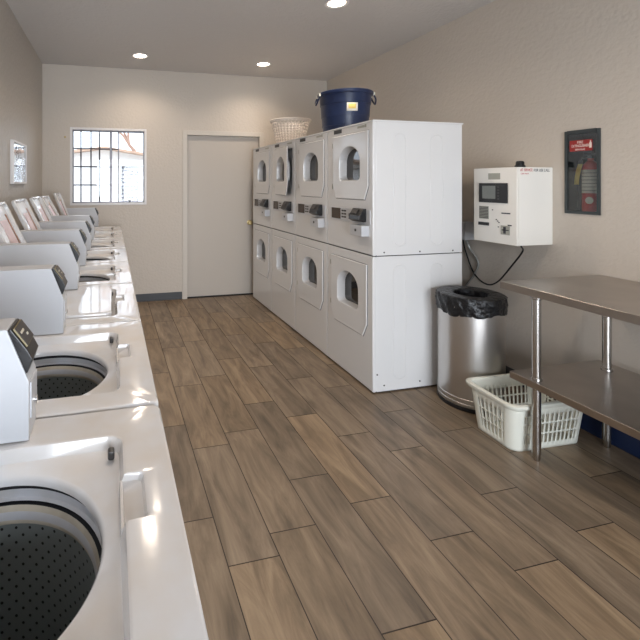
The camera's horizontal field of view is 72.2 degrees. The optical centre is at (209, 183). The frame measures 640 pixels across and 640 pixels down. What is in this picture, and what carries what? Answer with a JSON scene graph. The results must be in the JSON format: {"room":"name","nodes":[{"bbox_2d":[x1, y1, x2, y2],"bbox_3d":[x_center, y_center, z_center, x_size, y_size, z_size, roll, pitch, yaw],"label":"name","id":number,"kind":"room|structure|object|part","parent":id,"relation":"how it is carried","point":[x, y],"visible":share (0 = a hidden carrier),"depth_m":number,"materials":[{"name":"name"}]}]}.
{"room":"laundry","nodes":[
{"label":"laundry","id":0,"kind":"room"},
{"bbox_2d":[0,0,41,229],"bbox_3d":[-1.178,0.020,1.199,0.150,2.880,7.971,0,0,-13],"label":"wall","id":1,"kind":"structure","parent":0,"point":[20,65],"depth_m":3.69,"materials":[{"name":"beige paint"}]},
{"bbox_2d":[10,139,26,183],"bbox_3d":[-1.659,-0.180,3.648,0.030,0.360,0.540,0,0,-13],"label":"picture frame","id":2,"kind":"object","parent":1,"relation":"attached to","point":[18,151],"visible":1,"depth_m":3.60,"materials":[{"name":"white paper"}]},
{"bbox_3d":[-1.662,-0.180,3.647,0.004,0.328,0.500,0,0,-11],"label":"glass","id":3,"kind":"part","parent":2,"relation":"part of","materials":[{"name":"glass"}]},
{"bbox_2d":[42,64,326,298],"bbox_3d":[-0.199,0.020,5.443,3.686,2.880,0.150,0,0,-13],"label":"wall","id":4,"kind":"structure","parent":0,"point":[166,104],"depth_m":5.26,"materials":[{"name":"beige paint"}]},
{"bbox_2d":[70,127,146,204],"bbox_3d":[-1.245,-0.212,5.180,0.908,0.937,0.121,0,0,-13],"label":"window","id":5,"kind":"structure","parent":4,"relation":"in","point":[72,129],"depth_m":5.17,"materials":[{"name":"white"}]},
{"bbox_2d":[135,292,181,301],"bbox_3d":[-1.161,1.413,5.138,1.656,0.095,0.008,0,0,-13],"label":"baseboard","id":6,"kind":"structure","parent":4,"relation":"attached to","point":[169,295],"depth_m":5.25,"materials":[{"name":"grey plastic"}]},
{"bbox_2d":[183,130,263,298],"bbox_3d":[0.168,0.389,5.509,1.084,2.142,0.188,0,0,-13],"label":"door","id":7,"kind":"structure","parent":4,"relation":"in","point":[218,223],"depth_m":5.47,"materials":[{"name":"beige paint"}]},
{"bbox_2d":[6,0,494,80],"bbox_3d":[0.690,-1.480,1.635,3.986,0.120,7.971,0,0,-13],"label":"ceiling","id":8,"kind":"structure","parent":0,"point":[300,39],"depth_m":3.88,"materials":[{"name":"grey paint"}]},
{"bbox_2d":[131,53,148,58],"bbox_3d":[-0.774,-1.415,4.646,0.188,0.008,0.188,0,0,-13],"label":"recessed light","id":9,"kind":"object","parent":8,"relation":"in","point":[135,55],"visible":1,"depth_m":4.63,"materials":[{"name":"white"}]},
{"bbox_2d":[255,62,270,66],"bbox_3d":[0.631,-1.415,4.974,0.188,0.008,0.188,0,0,-13],"label":"recessed light","id":10,"kind":"object","parent":8,"relation":"in","point":[260,64],"visible":1,"depth_m":4.97,"materials":[{"name":"white"}]},
{"bbox_2d":[324,0,348,8],"bbox_3d":[0.993,-1.415,3.292,0.188,0.008,0.188,0,0,-13],"label":"recessed light","id":11,"kind":"object","parent":8,"relation":"in","point":[333,4],"visible":1,"depth_m":3.29,"materials":[{"name":"white"}]},
{"bbox_2d":[137,294,639,639],"bbox_3d":[0.690,1.520,1.635,3.986,0.120,7.971,0,0,-13],"label":"floor","id":12,"kind":"structure","parent":0,"point":[316,503],"depth_m":1.91,"materials":[{"name":"brown wood"}]},
{"bbox_2d":[0,202,132,285],"bbox_3d":[-0.811,0.780,2.340,0.729,1.359,0.594,0,0,-13],"label":"washing machine","id":13,"kind":"object","parent":12,"relation":"on","point":[110,272],"visible":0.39,"depth_m":2.51,"materials":[{"name":"grey plastic"}]},
{"bbox_3d":[-1.065,0.300,2.265,0.026,0.432,0.388,-26,6,-12],"label":"lid","id":14,"kind":"part","parent":13,"relation":"part of","materials":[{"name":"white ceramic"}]},
{"bbox_2d":[79,276,108,281],"bbox_3d":[-0.747,0.745,2.342,0.378,0.390,0.378,0,0,-13],"label":"tub","id":15,"kind":"object","parent":13,"relation":"in","point":[82,278],"depth_m":2.52,"materials":[{"name":"plastic"}]},
{"bbox_3d":[-0.781,0.526,2.347,0.666,0.052,0.594,0,0,-13],"label":"panel","id":16,"kind":"part","parent":13,"relation":"part of","materials":[{"name":"white metal"}]},
{"bbox_2d":[11,198,127,262],"bbox_3d":[-0.948,0.780,2.924,0.729,1.359,0.594,0,0,-13],"label":"washing machine","id":17,"kind":"object","parent":12,"relation":"on","point":[22,208],"visible":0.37,"depth_m":3.08,"materials":[{"name":"grey plastic"}]},
{"bbox_3d":[-1.201,0.300,2.850,0.026,0.432,0.388,-26,6,-12],"label":"lid","id":18,"kind":"part","parent":17,"relation":"part of","materials":[{"name":"white metal"}]},
{"bbox_2d":[86,259,103,260],"bbox_3d":[-0.883,0.745,2.926,0.378,0.390,0.378,0,0,-13],"label":"tub","id":19,"kind":"object","parent":17,"relation":"in","point":[86,259],"depth_m":3.11,"materials":[{"name":"plastic"}]},
{"bbox_3d":[-0.917,0.526,2.931,0.666,0.052,0.594,0,0,-13],"label":"panel","id":20,"kind":"part","parent":17,"relation":"part of","materials":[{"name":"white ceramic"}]},
{"bbox_2d":[0,241,140,325],"bbox_3d":[-0.644,0.870,1.763,0.666,1.180,0.594,0,0,-13],"label":"washing machine","id":21,"kind":"object","parent":12,"relation":"on","point":[108,303],"visible":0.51,"depth_m":1.92,"materials":[{"name":"grey plastic"}]},
{"bbox_3d":[-0.630,0.425,2.026,0.010,0.070,0.062,0,0,-13],"label":"coin vault door","id":22,"kind":"part","parent":21,"relation":"part of","materials":[{"name":"grey metal"}]},
{"bbox_3d":[-0.630,0.505,1.751,0.432,0.026,0.388,0,0,-13],"label":"lid","id":23,"kind":"part","parent":21,"relation":"part of","materials":[{"name":"white metal"}]},
{"bbox_3d":[-0.644,0.526,1.763,0.666,0.052,0.594,0,0,-13],"label":"panel","id":24,"kind":"part","parent":21,"relation":"part of","materials":[{"name":"white metal"}]},
{"bbox_2d":[29,196,125,248],"bbox_3d":[-1.084,0.780,3.509,0.729,1.359,0.594,0,0,-13],"label":"washing machine","id":25,"kind":"object","parent":12,"relation":"on","point":[37,203],"visible":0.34,"depth_m":3.67,"materials":[{"name":"white metal"}]},
{"bbox_3d":[-1.338,0.300,3.434,0.026,0.432,0.388,-26,6,-12],"label":"lid","id":26,"kind":"part","parent":25,"relation":"part of","materials":[{"name":"white metal"}]},
{"bbox_3d":[-1.053,0.526,3.516,0.666,0.052,0.594,0,0,-13],"label":"panel","id":27,"kind":"part","parent":25,"relation":"part of","materials":[{"name":"white metal"}]},
{"bbox_2d":[0,264,158,419],"bbox_3d":[-0.538,0.780,1.171,0.729,1.359,0.594,0,0,-13],"label":"washing machine","id":28,"kind":"object","parent":12,"relation":"on","point":[82,369],"visible":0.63,"depth_m":1.35,"materials":[{"name":"white metal"}]},
{"bbox_3d":[-0.493,0.425,1.442,0.010,0.070,0.062,0,0,-13],"label":"coin vault door","id":29,"kind":"part","parent":28,"relation":"part of","materials":[{"name":"grey metal"}]},
{"bbox_2d":[34,355,106,399],"bbox_3d":[-0.474,0.745,1.173,0.378,0.390,0.378,0,0,-13],"label":"tub","id":30,"kind":"object","parent":28,"relation":"in","point":[58,376],"depth_m":1.34,"materials":[{"name":"plastic"}]},
{"bbox_3d":[-0.508,0.526,1.178,0.666,0.052,0.594,0,0,-13],"label":"panel","id":31,"kind":"part","parent":28,"relation":"part of","materials":[{"name":"white metal"}]},
{"bbox_2d":[41,195,123,238],"bbox_3d":[-1.230,0.785,4.090,0.748,1.349,0.594,0,0,-13],"label":"washing machine","id":32,"kind":"object","parent":12,"relation":"on","point":[52,211],"visible":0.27,"depth_m":4.17,"materials":[{"name":"white metal"}]},
{"bbox_3d":[-1.484,0.305,4.016,0.026,0.432,0.388,-29,6,-12],"label":"lid","id":33,"kind":"part","parent":32,"relation":"part of","materials":[{"name":"white metal"}]},
{"bbox_3d":[-1.190,0.526,4.100,0.666,0.052,0.594,0,0,-13],"label":"panel","id":34,"kind":"part","parent":32,"relation":"part of","materials":[{"name":"white metal"}]},
{"bbox_2d":[53,192,121,231],"bbox_3d":[-1.347,0.776,4.679,0.708,1.368,0.594,0,0,-13],"label":"washing machine","id":35,"kind":"object","parent":12,"relation":"on","point":[93,212],"visible":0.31,"depth_m":4.85,"materials":[{"name":"white metal"}]},
{"bbox_3d":[-1.600,0.295,4.605,0.026,0.432,0.388,-23,5,-12],"label":"lid","id":36,"kind":"part","parent":35,"relation":"part of","materials":[{"name":"white metal"}]},
{"bbox_3d":[-1.326,0.526,4.684,0.666,0.052,0.594,0,0,-13],"label":"panel","id":37,"kind":"part","parent":35,"relation":"part of","materials":[{"name":"white metal"}]},
{"bbox_2d":[0,318,208,639],"bbox_3d":[-0.402,0.780,0.587,0.729,1.359,0.594,0,0,-13],"label":"washing machine","id":38,"kind":"object","parent":12,"relation":"on","point":[94,545],"visible":1,"depth_m":0.76,"materials":[{"name":"white metal"}]},
{"bbox_3d":[-0.377,0.300,0.849,0.028,0.037,0.062,0,0,-13],"label":"plate","id":39,"kind":"part","parent":38,"relation":"part of","materials":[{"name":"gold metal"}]},
{"bbox_3d":[-0.357,0.425,0.857,0.010,0.070,0.062,0,0,-13],"label":"coin vault door","id":40,"kind":"part","parent":38,"relation":"part of","materials":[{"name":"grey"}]},
{"bbox_2d":[0,486,101,639],"bbox_3d":[-0.338,0.745,0.589,0.378,0.390,0.378,0,0,-13],"label":"tub","id":41,"kind":"object","parent":38,"relation":"in","point":[51,536],"depth_m":0.76,"materials":[{"name":"plastic"}]},
{"bbox_2d":[253,145,272,310],"bbox_3d":[0.959,0.505,5.167,0.818,1.909,0.635,0,0,-13],"label":"dryer","id":42,"kind":"object","parent":12,"relation":"on","point":[262,156],"visible":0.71,"depth_m":5.06,"materials":[{"name":"white metal"}]},
{"bbox_3d":[0.650,0.835,5.092,0.069,0.521,0.498,0,0,-13],"label":"door","id":43,"kind":"part","parent":42,"relation":"part of","materials":[{"name":"white metal"}]},
{"bbox_3d":[0.626,0.236,5.070,0.008,0.103,0.546,0,0,-13],"label":"control panel","id":44,"kind":"part","parent":42,"relation":"part of","materials":[{"name":"grey"}]},
{"bbox_3d":[0.656,-0.134,5.069,0.069,0.497,0.485,0,0,-13],"label":"door","id":45,"kind":"part","parent":42,"relation":"part of","materials":[{"name":"white metal"}]},
{"bbox_3d":[0.680,0.801,5.105,0.001,0.249,0.280,0,0,-13],"label":"glass","id":46,"kind":"part","parent":42,"relation":"part of","materials":[{"name":"glass"}]},
{"bbox_3d":[0.686,-0.155,5.082,0.001,0.249,0.276,0,0,-13],"label":"glass","id":47,"kind":"part","parent":42,"relation":"part of","materials":[{"name":"glass"}]},
{"bbox_2d":[269,117,311,142],"bbox_3d":[0.925,-0.591,4.837,0.476,0.286,0.476,0,0,-13],"label":"laundry basket","id":48,"kind":"object","parent":42,"relation":"on","point":[279,126],"visible":0.73,"depth_m":4.70,"materials":[{"name":"beige plastic"}]},
{"bbox_2d":[271,139,295,329],"bbox_3d":[1.104,0.505,4.545,0.818,1.909,0.635,0,0,-13],"label":"dryer","id":49,"kind":"object","parent":12,"relation":"on","point":[283,153],"visible":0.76,"depth_m":4.42,"materials":[{"name":"white metal"}]},
{"bbox_3d":[0.774,-0.134,4.440,0.069,0.497,0.485,0,0,-7],"label":"door","id":50,"kind":"part","parent":49,"relation":"part of","materials":[{"name":"white metal"}]},
{"bbox_3d":[0.795,0.835,4.471,0.069,0.521,0.498,0,0,-13],"label":"door","id":51,"kind":"part","parent":49,"relation":"part of","materials":[{"name":"white metal"}]},
{"bbox_3d":[0.771,0.236,4.449,0.008,0.103,0.546,0,0,-13],"label":"control panel","id":52,"kind":"part","parent":49,"relation":"part of","materials":[{"name":"grey plastic"}]},
{"bbox_3d":[0.825,0.801,4.484,0.001,0.249,0.280,0,0,-13],"label":"glass","id":53,"kind":"part","parent":49,"relation":"part of","materials":[{"name":"glass"}]},
{"bbox_3d":[0.805,-0.155,4.449,0.001,0.249,0.276,0,0,-7],"label":"glass","id":54,"kind":"part","parent":49,"relation":"part of","materials":[{"name":"glass"}]},
{"bbox_2d":[295,131,327,355],"bbox_3d":[1.249,0.505,3.924,0.818,1.909,0.635,0,0,-13],"label":"dryer","id":55,"kind":"object","parent":12,"relation":"on","point":[311,208],"visible":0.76,"depth_m":3.81,"materials":[{"name":"white metal"}]},
{"bbox_3d":[0.940,0.835,3.849,0.069,0.521,0.498,0,0,-13],"label":"door","id":56,"kind":"part","parent":55,"relation":"part of","materials":[{"name":"white metal"}]},
{"bbox_3d":[0.946,-0.134,3.826,0.069,0.497,0.485,0,0,-13],"label":"door","id":57,"kind":"part","parent":55,"relation":"part of","materials":[{"name":"white metal"}]},
{"bbox_3d":[0.916,0.236,3.827,0.008,0.103,0.546,0,0,-13],"label":"control panel","id":58,"kind":"part","parent":55,"relation":"part of","materials":[{"name":"grey"}]},
{"bbox_3d":[0.970,0.801,3.862,0.001,0.249,0.280,0,0,-13],"label":"glass","id":59,"kind":"part","parent":55,"relation":"part of","materials":[{"name":"glass"}]},
{"bbox_3d":[0.976,-0.155,3.839,0.001,0.249,0.276,0,0,-13],"label":"glass","id":60,"kind":"part","parent":55,"relation":"part of","materials":[{"name":"glass"}]},
{"bbox_2d":[315,88,376,131],"bbox_3d":[1.199,-0.625,3.730,0.478,0.353,0.478,0,0,-41],"label":"bucket","id":61,"kind":"object","parent":55,"relation":"on","point":[341,107],"visible":0.84,"depth_m":3.55,"materials":[{"name":"blue plastic"}]},
{"bbox_2d":[348,104,355,107],"bbox_3d":[1.192,-0.654,3.519,0.064,0.041,0.006,0,0,2],"label":"print","id":62,"kind":"object","parent":61,"relation":"attached to","point":[349,105],"depth_m":3.52,"materials":[{"name":"yellow"}]},
{"bbox_2d":[327,119,462,392],"bbox_3d":[1.394,0.505,3.303,0.818,1.909,0.635,0,0,-13],"label":"dryer","id":63,"kind":"object","parent":12,"relation":"on","point":[395,186],"visible":0.98,"depth_m":3.01,"materials":[{"name":"white metal"}]},
{"bbox_3d":[1.085,0.835,3.228,0.069,0.521,0.498,0,0,-13],"label":"door","id":64,"kind":"part","parent":63,"relation":"part of","materials":[{"name":"white metal"}]},
{"bbox_3d":[1.091,-0.134,3.205,0.069,0.497,0.485,0,0,-13],"label":"door","id":65,"kind":"part","parent":63,"relation":"part of","materials":[{"name":"white metal"}]},
{"bbox_3d":[1.061,0.236,3.206,0.008,0.103,0.546,0,0,-13],"label":"control panel","id":66,"kind":"part","parent":63,"relation":"part of","materials":[{"name":"grey metal"}]},
{"bbox_3d":[1.115,0.801,3.241,0.001,0.249,0.280,0,0,-13],"label":"glass","id":67,"kind":"part","parent":63,"relation":"part of","materials":[{"name":"glass"}]},
{"bbox_3d":[1.121,-0.155,3.218,0.001,0.249,0.276,0,0,-13],"label":"glass","id":68,"kind":"part","parent":63,"relation":"part of","materials":[{"name":"glass"}]},
{"bbox_3d":[1.051,0.199,3.055,0.022,0.033,0.070,0,0,-13],"label":"coin plate","id":69,"kind":"part","parent":63,"relation":"part of","materials":[{"name":"grey metal"}]},
{"bbox_2d":[435,286,507,415],"bbox_3d":[1.763,1.097,2.842,0.420,0.727,0.424,0,0,-13],"label":"trash can","id":70,"kind":"object","parent":12,"relation":"on","point":[471,320],"visible":0.85,"depth_m":2.70,"materials":[{"name":"silver metal"}]},
{"bbox_2d":[466,373,582,451],"bbox_3d":[1.850,1.325,2.459,0.555,0.271,0.355,0,0,-11],"label":"laundry basket","id":71,"kind":"object","parent":12,"relation":"on","point":[512,429],"visible":0.77,"depth_m":2.35,"materials":[{"name":"white plastic"}]},
{"bbox_2d":[500,275,639,461],"bbox_3d":[2.211,1.005,1.574,0.742,0.910,1.830,0,0,-13],"label":"work table","id":72,"kind":"object","parent":12,"relation":"on","point":[608,393],"visible":1,"depth_m":2.19,"materials":[{"name":"metal"}]},
{"bbox_3d":[1.726,1.007,2.220,0.058,0.906,0.058,0,0,-13],"label":"leg","id":73,"kind":"part","parent":72,"relation":"part of","materials":[{"name":"silver metal"}]},
{"bbox_2d":[510,360,639,439],"bbox_3d":[2.172,1.053,1.562,0.650,0.036,1.725,0,0,-13],"label":"shelf","id":74,"kind":"object","parent":72,"relation":"attached to","point":[611,396],"depth_m":2.13,"materials":[{"name":"metal"}]},
{"bbox_3d":[2.203,1.007,2.332,0.058,0.906,0.058,0,0,-13],"label":"leg","id":75,"kind":"part","parent":72,"relation":"part of","materials":[{"name":"silver metal"}]},
{"bbox_2d":[568,411,639,458],"bbox_3d":[2.408,1.342,1.948,0.168,0.236,1.396,0,0,-13],"label":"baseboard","id":76,"kind":"structure","parent":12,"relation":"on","point":[625,442],"depth_m":2.32,"materials":[{"name":"blue"}]},
{"bbox_2d":[327,0,639,373],"bbox_3d":[2.557,0.020,2.071,0.150,2.880,7.971,0,0,-13],"label":"wall","id":77,"kind":"structure","parent":0,"point":[518,75],"depth_m":2.88,"materials":[{"name":"beige paint"}]},
{"bbox_2d":[462,221,473,239],"bbox_3d":[2.102,0.383,3.453,0.104,0.145,0.090,0,0,-13],"label":"outlet box","id":78,"kind":"object","parent":77,"relation":"attached to","point":[467,226],"visible":0.51,"depth_m":3.41,"materials":[{"name":"grey metal"}]},
{"bbox_2d":[465,240,478,285],"bbox_3d":[2.116,0.956,3.473,0.055,1.004,0.220,0,0,-13],"label":"conduit","id":79,"kind":"object","parent":78,"relation":"attached to","point":[467,243],"visible":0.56,"depth_m":3.41,"materials":[{"name":"grey"}]},
{"bbox_2d":[474,161,552,245],"bbox_3d":[2.115,0.126,2.951,0.312,0.564,0.338,0,0,-13],"label":"kiosk","id":80,"kind":"object","parent":77,"relation":"attached to","point":[513,206],"visible":1,"depth_m":2.81,"materials":[{"name":"white paint"}]},
{"bbox_2d":[479,206,488,218],"bbox_3d":[1.955,0.202,2.998,0.004,0.090,0.078,0,0,-13],"label":"speaker grille","id":81,"kind":"object","parent":80,"relation":"attached to","point":[483,210],"depth_m":3.00,"materials":[{"name":"grey"}]},
{"bbox_2d":[463,240,523,284],"bbox_3d":[2.139,0.601,3.156,0.095,0.381,0.742,0,0,4],"label":"power cable","id":82,"kind":"object","parent":80,"relation":"hanging from","point":[522,251],"visible":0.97,"depth_m":3.18,"materials":[{"name":"black plastic"}]},
{"bbox_3d":[1.969,0.062,2.923,0.011,0.136,0.221,0,0,-13],"label":"screen panel","id":83,"kind":"part","parent":80,"relation":"part of","materials":[{"name":"black plastic"}]},
{"bbox_3d":[1.974,-0.053,2.918,0.003,0.043,0.092,0,0,-13],"label":"name plate","id":84,"kind":"part","parent":80,"relation":"part of","materials":[{"name":"grey"}]},
{"bbox_3d":[1.981,0.148,2.921,0.013,0.520,0.336,0,0,-13],"label":"door","id":85,"kind":"part","parent":80,"relation":"part of","materials":[{"name":"white paint"}]},
{"bbox_2d":[514,161,525,166],"bbox_3d":[2.084,-0.134,2.823,0.064,0.044,0.064,0,0,-13],"label":"dome light","id":86,"kind":"object","parent":80,"relation":"on","point":[518,163],"depth_m":2.80,"materials":[{"name":"black plastic"}]},
{"bbox_2d":[506,366,555,400],"bbox_3d":[2.480,1.413,2.053,0.008,0.095,7.651,0,0,-13],"label":"baseboard","id":87,"kind":"structure","parent":77,"relation":"attached to","point":[508,369],"depth_m":3.12,"materials":[{"name":"grey plastic"}]},
{"bbox_2d":[564,128,600,214],"bbox_3d":[2.403,-0.076,2.658,0.144,0.532,0.205,0,0,-13],"label":"upper cabinet","id":88,"kind":"object","parent":77,"relation":"attached to","point":[576,142],"visible":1,"depth_m":2.73,"materials":[{"name":"grey metal"}]},
{"bbox_3d":[2.339,-0.243,2.650,0.002,0.070,0.132,0,0,-13],"label":"sign panel","id":89,"kind":"part","parent":88,"relation":"part of","materials":[{"name":"red paint"}]},
{"bbox_2d":[574,149,596,211],"bbox_3d":[2.397,-0.025,2.664,0.096,0.395,0.115,0,0,-13],"label":"fire extinguisher","id":90,"kind":"object","parent":88,"relation":"in","point":[588,203],"visible":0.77,"depth_m":2.64,"materials":[{"name":"red metal"}]},
{"bbox_2d":[582,172,596,190],"bbox_3d":[2.404,-0.015,2.652,0.088,0.115,0.088,0,0,-13],"label":"print","id":91,"kind":"object","parent":90,"relation":"attached to","point":[589,179],"depth_m":2.62,"materials":[{"name":"grey"}]},
{"bbox_3d":[2.403,-0.191,2.657,0.024,0.063,0.070,0,0,-13],"label":"valve handle","id":92,"kind":"part","parent":90,"relation":"part of","materials":[{"name":"black plastic"}]},
{"label":"outside","id":93,"kind":"structure","parent":0,"visible":0},
{"bbox_3d":[-0.568,1.775,2.435,50.000,0.370,55.000,0,0,-13],"label":"ground","id":94,"kind":"structure","parent":93,"visible":0},
{"bbox_2d":[74,146,142,201],"bbox_3d":[-2.187,0.448,9.373,10.400,2.285,3.350,0,0,-13],"label":"neighbouring building","id":95,"kind":"structure","parent":94,"relation":"on","point":[130,179],"depth_m":7.97,"materials":[{"name":"white"}]},
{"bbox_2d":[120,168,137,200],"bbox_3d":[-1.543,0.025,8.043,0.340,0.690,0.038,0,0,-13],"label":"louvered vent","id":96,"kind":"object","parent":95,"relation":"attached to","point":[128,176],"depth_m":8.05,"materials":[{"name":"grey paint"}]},
{"bbox_2d":[119,133,135,150],"bbox_3d":[-2.409,-1.207,14.136,3.866,5.607,4.955,0,0,-13],"label":"bare tree","id":97,"kind":"object","parent":94,"relation":"on","point":[126,137],"visible":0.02,"depth_m":14.45,"materials":[{"name":"brown plant"}]}
]}

